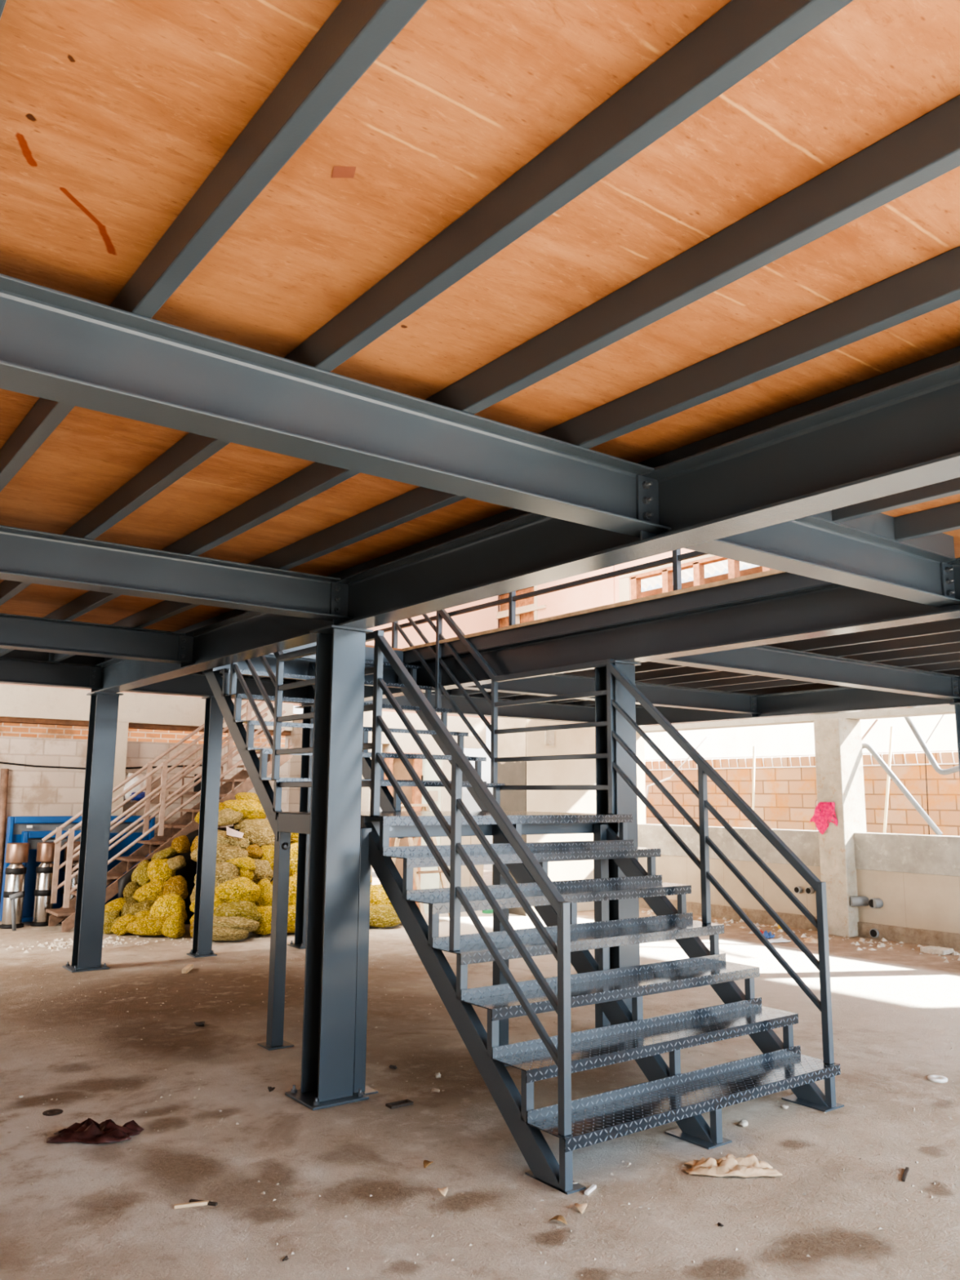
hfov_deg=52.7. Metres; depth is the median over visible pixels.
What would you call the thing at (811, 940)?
paper scrap
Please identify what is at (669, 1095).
staircase
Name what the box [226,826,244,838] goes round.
paper
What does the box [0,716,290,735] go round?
trim
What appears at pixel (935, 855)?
wall
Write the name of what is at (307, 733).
steel column
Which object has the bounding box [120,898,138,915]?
sack
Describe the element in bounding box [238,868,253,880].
sack
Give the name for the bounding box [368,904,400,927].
sack
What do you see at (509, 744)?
wall
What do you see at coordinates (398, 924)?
crumbs
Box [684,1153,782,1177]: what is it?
crumpled paper
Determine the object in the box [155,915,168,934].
sack
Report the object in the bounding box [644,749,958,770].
coping
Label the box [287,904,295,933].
sack
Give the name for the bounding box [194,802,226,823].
sack
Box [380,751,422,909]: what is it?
door
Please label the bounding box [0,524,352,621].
cross beam
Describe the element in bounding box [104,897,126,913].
sack
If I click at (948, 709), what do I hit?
trim
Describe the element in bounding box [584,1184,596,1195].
plastic sliver
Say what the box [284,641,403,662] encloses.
channel
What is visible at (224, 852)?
sack
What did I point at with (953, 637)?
joist
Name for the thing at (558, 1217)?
dry leaf
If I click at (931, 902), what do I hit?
wall panel
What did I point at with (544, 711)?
cross beam
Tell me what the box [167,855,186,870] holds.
sack
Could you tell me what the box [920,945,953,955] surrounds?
stone slab
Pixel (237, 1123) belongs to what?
floor grit
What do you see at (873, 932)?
pipe stub
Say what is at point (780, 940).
scrap
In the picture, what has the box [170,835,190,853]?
sack
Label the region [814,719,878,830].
rod
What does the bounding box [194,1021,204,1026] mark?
stone
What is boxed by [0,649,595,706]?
channel
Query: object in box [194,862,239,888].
sack
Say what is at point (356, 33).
joist
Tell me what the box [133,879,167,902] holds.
sack
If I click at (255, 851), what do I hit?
sack
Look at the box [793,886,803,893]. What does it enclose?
pipe stub
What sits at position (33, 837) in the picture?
machine
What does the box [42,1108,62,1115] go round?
disc
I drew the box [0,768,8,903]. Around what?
pipe
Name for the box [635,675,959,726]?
beam
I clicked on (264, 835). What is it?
sack
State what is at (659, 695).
cross beam
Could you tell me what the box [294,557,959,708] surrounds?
beam
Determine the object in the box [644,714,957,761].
sky
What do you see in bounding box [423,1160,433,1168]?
dry leaf
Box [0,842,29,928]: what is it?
cylinder
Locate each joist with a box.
[0,0,6,18]
[0,0,427,492]
[0,0,853,605]
[0,94,959,657]
[48,245,959,662]
[104,346,959,661]
[431,617,959,692]
[451,617,959,695]
[484,631,959,697]
[515,642,959,700]
[546,652,959,703]
[574,661,959,706]
[831,477,959,522]
[893,502,959,541]
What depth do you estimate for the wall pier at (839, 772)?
11.21 m
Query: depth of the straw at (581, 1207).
3.66 m
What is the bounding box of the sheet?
[46,1117,143,1143]
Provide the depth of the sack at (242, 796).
11.77 m
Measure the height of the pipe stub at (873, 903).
0.107 m
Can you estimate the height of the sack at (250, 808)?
0.248 m
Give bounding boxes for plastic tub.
[482,909,493,913]
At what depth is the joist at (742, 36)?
1.90 m
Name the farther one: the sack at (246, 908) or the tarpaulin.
the tarpaulin
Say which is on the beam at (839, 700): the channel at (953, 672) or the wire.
the channel at (953, 672)
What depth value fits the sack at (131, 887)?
10.89 m
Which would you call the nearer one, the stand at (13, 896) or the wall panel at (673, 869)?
the stand at (13, 896)
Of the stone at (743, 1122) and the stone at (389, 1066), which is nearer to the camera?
the stone at (743, 1122)
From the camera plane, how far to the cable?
12.35 m
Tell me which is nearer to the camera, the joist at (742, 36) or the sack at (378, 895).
the joist at (742, 36)
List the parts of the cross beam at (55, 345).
connection plate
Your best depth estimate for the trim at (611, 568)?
14.77 m
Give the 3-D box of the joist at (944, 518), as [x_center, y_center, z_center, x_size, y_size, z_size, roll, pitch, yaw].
[2.952,-0.715,3.044,0.050,0.106,3.486,7,-11,-36]
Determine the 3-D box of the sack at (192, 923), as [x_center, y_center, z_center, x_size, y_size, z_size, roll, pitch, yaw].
[-3.012,3.098,10.407,0.192,0.207,0.282,0,-9,6]
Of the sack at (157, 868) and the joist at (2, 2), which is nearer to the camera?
the joist at (2, 2)
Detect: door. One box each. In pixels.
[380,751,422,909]
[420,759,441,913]
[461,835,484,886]
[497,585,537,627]
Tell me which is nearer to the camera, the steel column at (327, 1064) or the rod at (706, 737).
the steel column at (327, 1064)
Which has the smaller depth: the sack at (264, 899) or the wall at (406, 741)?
the sack at (264, 899)
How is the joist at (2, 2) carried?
on the cross beam at (55, 345)
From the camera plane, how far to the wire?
11.87 m
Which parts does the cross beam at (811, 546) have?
connection plate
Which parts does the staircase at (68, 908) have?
railing post, railing post, railing, railing post, railing, guard rail, railing post, guard rail, guard rail, guard rail, guard rail, guard rail, railing post, railing post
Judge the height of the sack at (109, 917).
0.258 m
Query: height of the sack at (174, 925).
0.250 m
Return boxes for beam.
[0,273,671,537]
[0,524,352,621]
[0,613,195,663]
[0,657,102,688]
[87,360,959,693]
[124,673,306,703]
[200,650,408,688]
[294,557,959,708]
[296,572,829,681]
[364,692,595,723]
[457,673,761,714]
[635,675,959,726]
[649,644,959,699]
[684,515,959,607]
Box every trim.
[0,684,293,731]
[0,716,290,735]
[496,604,546,618]
[609,565,614,604]
[618,554,715,602]
[635,705,955,733]
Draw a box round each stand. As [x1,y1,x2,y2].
[8,891,23,930]
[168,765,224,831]
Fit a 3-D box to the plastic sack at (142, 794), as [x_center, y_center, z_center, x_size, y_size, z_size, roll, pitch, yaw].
[-4.532,1.944,12.767,0.461,0.392,0.217,5,-10,-26]
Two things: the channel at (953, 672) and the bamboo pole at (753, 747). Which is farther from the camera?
the bamboo pole at (753, 747)
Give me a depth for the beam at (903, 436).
3.42 m
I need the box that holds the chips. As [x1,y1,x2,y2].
[1,935,146,952]
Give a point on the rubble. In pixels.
(757, 924)
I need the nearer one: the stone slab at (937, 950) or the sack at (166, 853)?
the stone slab at (937, 950)
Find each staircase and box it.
[41,699,293,932]
[203,608,844,1195]
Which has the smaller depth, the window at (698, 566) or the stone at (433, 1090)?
the stone at (433, 1090)
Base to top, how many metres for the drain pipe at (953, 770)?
0.827 m
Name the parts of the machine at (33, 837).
panel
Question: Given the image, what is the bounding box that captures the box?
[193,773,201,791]
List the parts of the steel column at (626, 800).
cap plate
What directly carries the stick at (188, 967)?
on the floor
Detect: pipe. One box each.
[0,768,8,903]
[862,742,942,835]
[903,716,959,775]
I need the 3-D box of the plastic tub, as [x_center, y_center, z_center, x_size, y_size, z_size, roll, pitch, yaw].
[0.101,3.525,12.893,0.176,0.210,0.173,7,-11,-36]
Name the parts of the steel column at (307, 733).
plate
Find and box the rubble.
[641,909,959,962]
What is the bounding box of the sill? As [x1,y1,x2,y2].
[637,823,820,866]
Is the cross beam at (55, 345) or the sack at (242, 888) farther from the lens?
the sack at (242, 888)
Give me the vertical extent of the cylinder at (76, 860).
0.950 m
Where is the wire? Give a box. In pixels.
[924,714,943,835]
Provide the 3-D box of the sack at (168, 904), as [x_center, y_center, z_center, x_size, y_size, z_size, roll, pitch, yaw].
[-3.431,2.975,10.697,0.406,0.346,0.294,1,-9,-2]
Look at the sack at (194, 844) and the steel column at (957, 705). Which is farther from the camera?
the sack at (194, 844)
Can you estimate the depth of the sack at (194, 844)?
11.14 m
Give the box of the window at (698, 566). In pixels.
[629,555,773,599]
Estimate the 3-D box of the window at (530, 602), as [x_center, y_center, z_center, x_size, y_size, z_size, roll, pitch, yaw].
[0.640,0.213,16.598,0.180,2.330,1.240,7,-11,-36]
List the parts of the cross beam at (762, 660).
connection plate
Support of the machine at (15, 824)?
on the floor
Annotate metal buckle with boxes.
[385,1098,413,1109]
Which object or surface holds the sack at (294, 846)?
on the sack at (292, 879)
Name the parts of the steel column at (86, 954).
plate, cap plate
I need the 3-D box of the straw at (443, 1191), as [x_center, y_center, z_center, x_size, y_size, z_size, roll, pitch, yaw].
[-0.147,2.166,3.810,0.054,0.019,0.047,-6,-11,33]
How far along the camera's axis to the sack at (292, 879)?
10.96 m
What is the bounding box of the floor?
[0,864,959,1279]
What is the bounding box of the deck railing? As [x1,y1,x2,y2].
[378,548,707,632]
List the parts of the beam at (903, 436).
stiffener plate, stiffener plate, stiffener plate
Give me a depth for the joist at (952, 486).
3.88 m
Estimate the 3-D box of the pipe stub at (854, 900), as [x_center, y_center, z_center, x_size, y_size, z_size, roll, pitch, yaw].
[4.275,2.960,10.973,0.229,0.107,0.110,2,-9,-8]
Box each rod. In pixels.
[645,736,707,799]
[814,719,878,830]
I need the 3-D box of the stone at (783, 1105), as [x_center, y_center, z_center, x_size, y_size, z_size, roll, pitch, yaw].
[1.538,2.359,4.898,0.031,0.024,0.041,7,-11,-33]
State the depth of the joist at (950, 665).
10.25 m
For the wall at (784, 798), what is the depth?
14.38 m
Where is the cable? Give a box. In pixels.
[0,761,202,768]
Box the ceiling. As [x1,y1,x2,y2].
[0,0,959,650]
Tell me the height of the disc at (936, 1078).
0.016 m
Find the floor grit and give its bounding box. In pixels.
[0,941,956,1278]
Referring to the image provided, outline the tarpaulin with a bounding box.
[117,826,272,924]
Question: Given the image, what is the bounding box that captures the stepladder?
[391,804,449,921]
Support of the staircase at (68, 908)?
on the floor
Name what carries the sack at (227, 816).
on the sack at (243, 823)
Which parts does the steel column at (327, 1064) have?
plate, cap plate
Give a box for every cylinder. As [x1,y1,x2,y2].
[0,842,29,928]
[30,841,54,926]
[57,840,79,924]
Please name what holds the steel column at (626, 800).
on the floor
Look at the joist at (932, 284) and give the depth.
2.81 m
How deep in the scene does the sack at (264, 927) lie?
10.55 m
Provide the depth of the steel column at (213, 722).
9.49 m
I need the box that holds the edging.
[402,568,785,651]
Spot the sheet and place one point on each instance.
(89, 1131)
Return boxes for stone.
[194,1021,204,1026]
[267,1086,275,1092]
[282,1255,288,1261]
[388,1065,396,1068]
[431,1088,439,1092]
[435,1072,441,1077]
[737,1119,747,1127]
[781,1103,788,1108]
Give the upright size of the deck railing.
0.989 m
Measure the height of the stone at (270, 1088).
0.022 m
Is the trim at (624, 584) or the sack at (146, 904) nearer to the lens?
the sack at (146, 904)
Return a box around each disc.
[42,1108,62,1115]
[927,1074,947,1082]
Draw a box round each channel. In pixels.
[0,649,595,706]
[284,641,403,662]
[635,669,959,706]
[812,510,955,557]
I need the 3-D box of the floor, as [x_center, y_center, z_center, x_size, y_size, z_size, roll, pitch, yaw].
[1.273,2.978,8.742,31.000,0.001,31.000,7,-11,-36]
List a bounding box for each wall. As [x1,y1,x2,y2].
[0,595,497,855]
[0,713,298,746]
[284,714,302,811]
[360,711,486,888]
[486,547,727,724]
[492,717,526,915]
[526,719,645,915]
[639,897,959,950]
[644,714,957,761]
[644,751,959,835]
[853,832,959,876]
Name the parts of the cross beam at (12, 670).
connection plate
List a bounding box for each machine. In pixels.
[0,815,155,921]
[21,830,80,923]
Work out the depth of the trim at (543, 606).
16.36 m
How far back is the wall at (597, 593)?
15.31 m
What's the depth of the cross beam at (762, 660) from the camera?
8.01 m
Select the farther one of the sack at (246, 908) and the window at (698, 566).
the window at (698, 566)
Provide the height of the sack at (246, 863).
0.172 m
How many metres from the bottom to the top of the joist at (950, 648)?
0.106 m
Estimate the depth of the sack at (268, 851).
11.24 m
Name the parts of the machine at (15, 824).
panel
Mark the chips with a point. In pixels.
(108, 941)
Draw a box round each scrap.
[763,930,775,938]
[768,937,791,942]
[803,936,817,943]
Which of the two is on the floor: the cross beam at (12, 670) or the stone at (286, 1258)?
the stone at (286, 1258)
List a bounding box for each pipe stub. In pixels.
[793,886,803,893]
[805,887,814,893]
[849,896,869,906]
[868,897,883,908]
[869,928,879,937]
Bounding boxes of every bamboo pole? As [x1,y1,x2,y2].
[751,746,755,827]
[883,726,893,833]
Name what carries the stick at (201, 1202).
on the floor
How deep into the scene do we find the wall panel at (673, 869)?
12.34 m
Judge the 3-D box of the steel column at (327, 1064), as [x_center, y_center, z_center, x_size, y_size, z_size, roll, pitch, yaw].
[-0.783,1.155,5.203,0.320,2.448,0.320,7,-11,-36]
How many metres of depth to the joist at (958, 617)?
6.93 m
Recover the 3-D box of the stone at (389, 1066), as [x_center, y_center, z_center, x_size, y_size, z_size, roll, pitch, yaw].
[-0.494,2.447,5.551,0.056,0.024,0.033,-4,-10,25]
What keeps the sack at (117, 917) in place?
on the floor
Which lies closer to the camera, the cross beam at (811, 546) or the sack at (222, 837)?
the cross beam at (811, 546)
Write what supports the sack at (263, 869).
on the sack at (264, 899)
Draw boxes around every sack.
[102,910,120,933]
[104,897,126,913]
[111,913,136,935]
[111,915,122,926]
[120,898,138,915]
[122,880,140,900]
[123,772,152,802]
[125,915,160,935]
[128,899,155,915]
[131,859,150,886]
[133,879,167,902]
[135,910,152,919]
[146,858,176,881]
[150,893,187,921]
[151,846,178,861]
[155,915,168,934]
[161,913,185,937]
[163,875,188,899]
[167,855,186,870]
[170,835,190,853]
[189,893,224,912]
[189,913,214,924]
[190,835,198,852]
[190,843,248,863]
[190,884,195,902]
[190,920,194,937]
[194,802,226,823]
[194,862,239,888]
[212,927,248,941]
[213,900,262,921]
[213,916,259,932]
[214,876,260,903]
[217,808,244,826]
[217,829,249,848]
[223,799,266,818]
[226,856,255,871]
[233,818,270,830]
[235,792,260,803]
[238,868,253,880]
[239,825,275,846]
[244,844,262,858]
[252,858,273,884]
[252,906,271,934]
[254,878,272,906]
[257,844,274,869]
[271,874,297,905]
[272,842,297,876]
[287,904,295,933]
[290,832,298,844]
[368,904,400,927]
[369,884,391,906]
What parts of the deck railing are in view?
railing post, railing post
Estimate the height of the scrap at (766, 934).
0.074 m
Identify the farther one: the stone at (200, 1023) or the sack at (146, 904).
the sack at (146, 904)
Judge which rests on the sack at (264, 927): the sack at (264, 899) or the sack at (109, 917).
the sack at (264, 899)
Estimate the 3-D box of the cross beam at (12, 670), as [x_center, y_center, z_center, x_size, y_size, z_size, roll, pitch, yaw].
[-5.766,0.070,7.400,5.570,0.213,0.150,7,-11,-36]
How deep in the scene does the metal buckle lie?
4.88 m
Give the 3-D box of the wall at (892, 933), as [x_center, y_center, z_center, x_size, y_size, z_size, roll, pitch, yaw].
[6.242,2.917,8.608,0.230,0.160,13.200,7,-11,-36]
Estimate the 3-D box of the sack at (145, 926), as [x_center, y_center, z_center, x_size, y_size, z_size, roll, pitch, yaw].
[-3.604,3.104,10.529,0.472,0.192,0.325,-1,-9,8]
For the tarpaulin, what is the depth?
11.58 m
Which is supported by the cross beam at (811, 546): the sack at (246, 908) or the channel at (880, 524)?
the channel at (880, 524)
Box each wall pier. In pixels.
[111,721,128,815]
[813,717,866,937]
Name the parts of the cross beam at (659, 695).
connection plate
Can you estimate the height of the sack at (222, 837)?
0.280 m
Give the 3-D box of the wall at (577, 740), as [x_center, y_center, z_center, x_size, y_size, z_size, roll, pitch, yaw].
[1.305,2.448,13.725,2.250,2.620,0.735,7,-11,-36]
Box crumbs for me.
[134,924,400,949]
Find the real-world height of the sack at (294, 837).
0.369 m
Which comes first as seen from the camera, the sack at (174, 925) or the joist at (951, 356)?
the joist at (951, 356)
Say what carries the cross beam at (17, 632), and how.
attached to the beam at (903, 436)
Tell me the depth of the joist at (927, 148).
2.27 m
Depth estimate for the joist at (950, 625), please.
7.38 m
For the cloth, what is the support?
hanging from the wall pier at (839, 772)
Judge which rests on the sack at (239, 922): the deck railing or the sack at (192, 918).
the sack at (192, 918)
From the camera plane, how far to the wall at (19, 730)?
14.50 m
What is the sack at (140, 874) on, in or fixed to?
on the sack at (131, 887)
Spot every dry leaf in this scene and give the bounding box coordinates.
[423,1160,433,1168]
[549,1214,567,1224]
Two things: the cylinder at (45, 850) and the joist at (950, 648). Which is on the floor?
the cylinder at (45, 850)
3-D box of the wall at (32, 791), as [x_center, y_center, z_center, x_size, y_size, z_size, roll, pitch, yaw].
[-6.261,-0.194,12.102,16.300,7.200,0.200,7,-11,-36]
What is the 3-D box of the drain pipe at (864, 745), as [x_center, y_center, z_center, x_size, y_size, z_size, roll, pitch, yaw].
[4.684,1.549,11.293,0.107,1.414,1.390,7,-11,-35]
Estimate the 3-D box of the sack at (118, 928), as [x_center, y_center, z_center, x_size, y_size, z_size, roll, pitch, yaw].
[-3.896,3.132,10.650,0.322,0.232,0.261,-1,-9,12]
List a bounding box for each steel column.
[62,691,123,972]
[186,696,223,957]
[284,624,373,1110]
[287,702,314,949]
[588,660,641,1025]
[949,702,959,778]
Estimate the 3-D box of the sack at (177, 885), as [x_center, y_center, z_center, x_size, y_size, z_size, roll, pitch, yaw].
[-3.412,2.785,10.884,0.268,0.277,0.277,1,-9,-3]
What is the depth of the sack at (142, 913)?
10.58 m
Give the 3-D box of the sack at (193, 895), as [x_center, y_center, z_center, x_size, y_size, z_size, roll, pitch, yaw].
[-3.068,2.805,10.750,0.275,0.243,0.272,0,-9,0]
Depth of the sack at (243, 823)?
11.49 m
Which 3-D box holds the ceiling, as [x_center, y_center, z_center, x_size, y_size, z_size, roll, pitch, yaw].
[0.044,-0.439,5.318,12.285,0.019,10.640,7,-11,-36]
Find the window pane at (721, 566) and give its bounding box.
[640,560,762,597]
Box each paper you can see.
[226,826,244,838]
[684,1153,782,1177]
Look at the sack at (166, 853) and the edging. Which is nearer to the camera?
the edging
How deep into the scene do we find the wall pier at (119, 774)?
12.64 m
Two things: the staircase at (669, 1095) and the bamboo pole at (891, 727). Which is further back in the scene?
the bamboo pole at (891, 727)
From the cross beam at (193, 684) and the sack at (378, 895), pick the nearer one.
the cross beam at (193, 684)
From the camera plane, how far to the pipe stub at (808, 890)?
11.49 m
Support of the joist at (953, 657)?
attached to the ceiling
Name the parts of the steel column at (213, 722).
plate, cap plate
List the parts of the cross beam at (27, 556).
connection plate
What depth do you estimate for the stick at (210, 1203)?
3.69 m
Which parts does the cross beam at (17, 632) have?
connection plate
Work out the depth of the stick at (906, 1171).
4.02 m
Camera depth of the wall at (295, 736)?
14.16 m
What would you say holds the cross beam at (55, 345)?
attached to the beam at (903, 436)
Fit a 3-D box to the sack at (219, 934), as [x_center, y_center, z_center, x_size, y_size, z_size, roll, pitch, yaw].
[-2.743,3.098,10.268,0.614,0.152,0.386,-1,-9,8]
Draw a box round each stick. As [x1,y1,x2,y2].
[173,1200,208,1208]
[182,964,193,973]
[189,1199,217,1205]
[901,1167,909,1182]
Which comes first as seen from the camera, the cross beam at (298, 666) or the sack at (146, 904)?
the cross beam at (298, 666)
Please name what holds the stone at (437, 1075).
on the floor
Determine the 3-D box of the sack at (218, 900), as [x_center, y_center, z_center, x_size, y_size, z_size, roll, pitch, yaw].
[-2.956,2.898,10.618,0.423,0.210,0.306,-1,-9,7]
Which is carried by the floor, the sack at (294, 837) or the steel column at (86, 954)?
the steel column at (86, 954)
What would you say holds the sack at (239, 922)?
on the sack at (219, 934)

